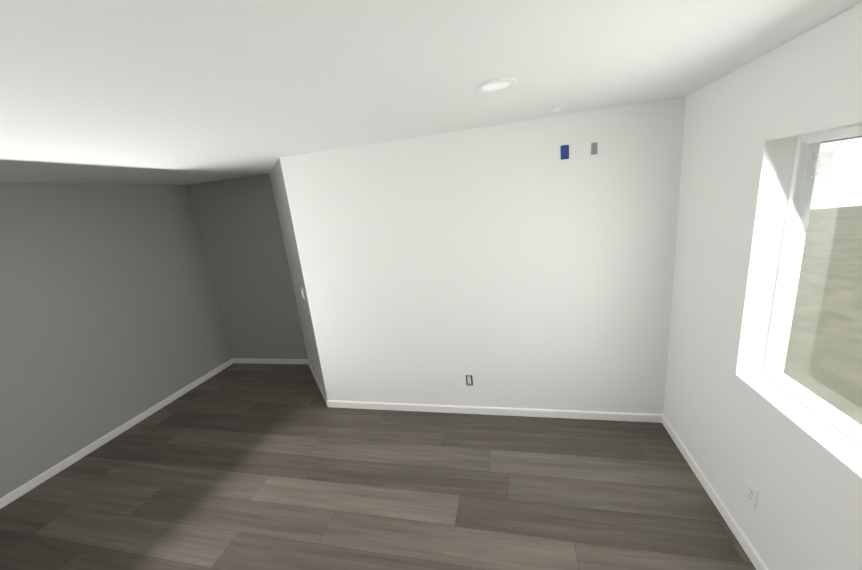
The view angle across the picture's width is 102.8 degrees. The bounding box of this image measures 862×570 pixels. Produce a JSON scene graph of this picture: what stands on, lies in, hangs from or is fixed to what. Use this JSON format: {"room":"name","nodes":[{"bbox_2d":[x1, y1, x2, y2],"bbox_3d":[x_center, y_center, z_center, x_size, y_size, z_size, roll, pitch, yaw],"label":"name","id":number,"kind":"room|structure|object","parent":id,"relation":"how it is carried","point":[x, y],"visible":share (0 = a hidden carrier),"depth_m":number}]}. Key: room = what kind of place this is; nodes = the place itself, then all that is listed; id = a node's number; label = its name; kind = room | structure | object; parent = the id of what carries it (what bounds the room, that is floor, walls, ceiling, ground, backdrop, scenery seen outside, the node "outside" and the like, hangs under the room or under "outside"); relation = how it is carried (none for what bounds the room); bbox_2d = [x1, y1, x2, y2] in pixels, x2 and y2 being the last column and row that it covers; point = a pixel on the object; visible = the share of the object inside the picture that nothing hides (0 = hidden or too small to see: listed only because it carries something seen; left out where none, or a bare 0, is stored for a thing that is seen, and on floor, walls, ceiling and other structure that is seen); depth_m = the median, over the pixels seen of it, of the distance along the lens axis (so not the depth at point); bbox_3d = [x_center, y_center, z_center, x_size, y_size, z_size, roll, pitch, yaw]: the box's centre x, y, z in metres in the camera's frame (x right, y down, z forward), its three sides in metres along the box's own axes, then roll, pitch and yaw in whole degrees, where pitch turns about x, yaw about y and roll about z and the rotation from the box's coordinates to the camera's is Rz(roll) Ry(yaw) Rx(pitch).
{"room":"empty room","nodes":[
{"label":"empty room","id":0,"kind":"room"},
{"bbox_2d":[0,182,231,497],"bbox_3d":[-3.435,0.476,2.623,0.120,2.430,4.420,-3,15,14],"label":"wall","id":1,"kind":"structure","parent":0,"point":[110,318],"depth_m":3.27},
{"bbox_2d":[0,359,231,508],"bbox_3d":[-3.260,1.621,2.857,0.013,0.072,4.260,-3,15,14],"label":"baseboard","id":2,"kind":"structure","parent":1,"relation":"attached to","point":[13,495],"depth_m":3.28},
{"bbox_2d":[186,173,307,358],"bbox_3d":[-2.320,-0.111,4.487,1.206,2.430,0.120,-3,15,14],"label":"wall","id":3,"kind":"structure","parent":0,"point":[239,229],"depth_m":4.39},
{"bbox_2d":[232,358,307,363],"bbox_3d":[-2.200,1.043,4.708,1.176,0.072,0.013,-3,15,14],"label":"baseboard","id":4,"kind":"structure","parent":3,"relation":"attached to","point":[234,360],"depth_m":4.71},
{"bbox_2d":[270,158,327,399],"bbox_3d":[-1.421,-0.037,3.817,0.120,2.430,1.250,-13,16,-26],"label":"wall","id":5,"kind":"structure","parent":0,"point":[285,218],"depth_m":3.65},
{"bbox_2d":[307,359,327,406],"bbox_3d":[-1.346,1.118,4.050,0.013,0.072,1.206,-13,16,-26],"label":"baseboard","id":6,"kind":"structure","parent":5,"relation":"attached to","point":[318,384],"depth_m":3.95},
{"bbox_2d":[0,363,755,569],"bbox_3d":[-0.827,1.600,2.315,5.592,0.120,5.000,-3,15,14],"label":"floor","id":7,"kind":"structure","parent":0,"point":[237,466],"depth_m":2.43},
{"bbox_2d":[0,0,861,184],"bbox_3d":[-1.087,-0.859,1.695,5.592,0.120,5.000,-3,15,14],"label":"ceiling","id":8,"kind":"structure","parent":0,"point":[169,92],"depth_m":1.25},
{"bbox_2d":[476,77,517,92],"bbox_3d":[0.299,-0.907,1.569,0.188,0.010,0.188,-3,15,14],"label":"recessed light","id":9,"kind":"object","parent":8,"relation":"in","point":[496,85],"visible":1,"depth_m":1.55},
{"bbox_2d":[551,107,562,112],"bbox_3d":[0.798,-1.108,2.183,0.068,0.022,0.068,-3,15,14],"label":"sprinkler","id":10,"kind":"object","parent":8,"relation":"attached to","point":[556,109],"visible":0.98,"depth_m":2.17},
{"bbox_2d":[280,97,685,413],"bbox_3d":[0.411,-0.005,2.922,3.242,2.430,0.120,-3,15,14],"label":"wall","id":11,"kind":"structure","parent":0,"point":[521,264],"depth_m":2.80},
{"bbox_2d":[466,375,472,385],"bbox_3d":[0.346,0.862,3.107,0.056,0.104,0.010,-3,15,14],"label":"outlet","id":12,"kind":"object","parent":11,"relation":"attached to","point":[469,381],"visible":1,"depth_m":3.11},
{"bbox_2d":[327,400,659,422],"bbox_3d":[0.401,1.155,3.174,3.016,0.072,0.013,-3,15,14],"label":"baseboard","id":13,"kind":"structure","parent":11,"relation":"attached to","point":[571,414],"depth_m":3.11},
{"bbox_2d":[561,145,568,159],"bbox_3d":[0.959,-0.951,2.466,0.056,0.095,0.004,-3,15,14],"label":"electrical outlet box","id":14,"kind":"object","parent":11,"relation":"attached to","point":[564,151],"visible":1,"depth_m":2.47},
{"bbox_2d":[590,141,598,155],"bbox_3d":[1.148,-0.958,2.420,0.056,0.095,0.004,-3,15,14],"label":"wall outlet","id":15,"kind":"object","parent":11,"relation":"attached to","point":[594,148],"visible":1,"depth_m":2.42},
{"bbox_2d":[663,3,861,569],"bbox_3d":[1.501,0.388,0.904,0.200,2.430,3.640,-3,15,14],"label":"wall","id":16,"kind":"structure","parent":0,"point":[736,418],"depth_m":1.69},
{"bbox_2d":[660,414,768,569],"bbox_3d":[1.522,1.525,1.235,0.013,0.072,3.360,-3,15,14],"label":"baseboard","id":17,"kind":"structure","parent":16,"relation":"attached to","point":[758,563],"depth_m":2.05},
{"bbox_2d":[746,480,757,508],"bbox_3d":[1.631,1.064,1.751,0.008,0.114,0.070,-3,15,14],"label":"outlet","id":18,"kind":"object","parent":16,"relation":"attached to","point":[752,494],"visible":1,"depth_m":1.75},
{"bbox_2d":[763,125,861,446],"bbox_3d":[1.587,0.060,1.109,0.086,1.171,1.183,-3,15,14],"label":"sliding window","id":19,"kind":"structure","parent":16,"relation":"in","point":[806,161],"depth_m":1.56},
{"label":"outside","id":20,"kind":"structure","parent":0,"visible":0},
{"bbox_2d":[783,206,861,425],"bbox_3d":[29.951,2.947,-3.218,56.758,0.300,80.000,-3,15,14],"label":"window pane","id":21,"kind":"structure","parent":20,"point":[810,305],"depth_m":11.27},
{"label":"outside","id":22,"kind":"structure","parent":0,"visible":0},
{"bbox_2d":[821,136,861,142],"bbox_3d":[2.010,-0.562,0.523,0.150,0.255,5.400,-3,15,14],"label":"roof eave","id":23,"kind":"object","parent":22,"point":[842,139],"depth_m":1.95}
]}

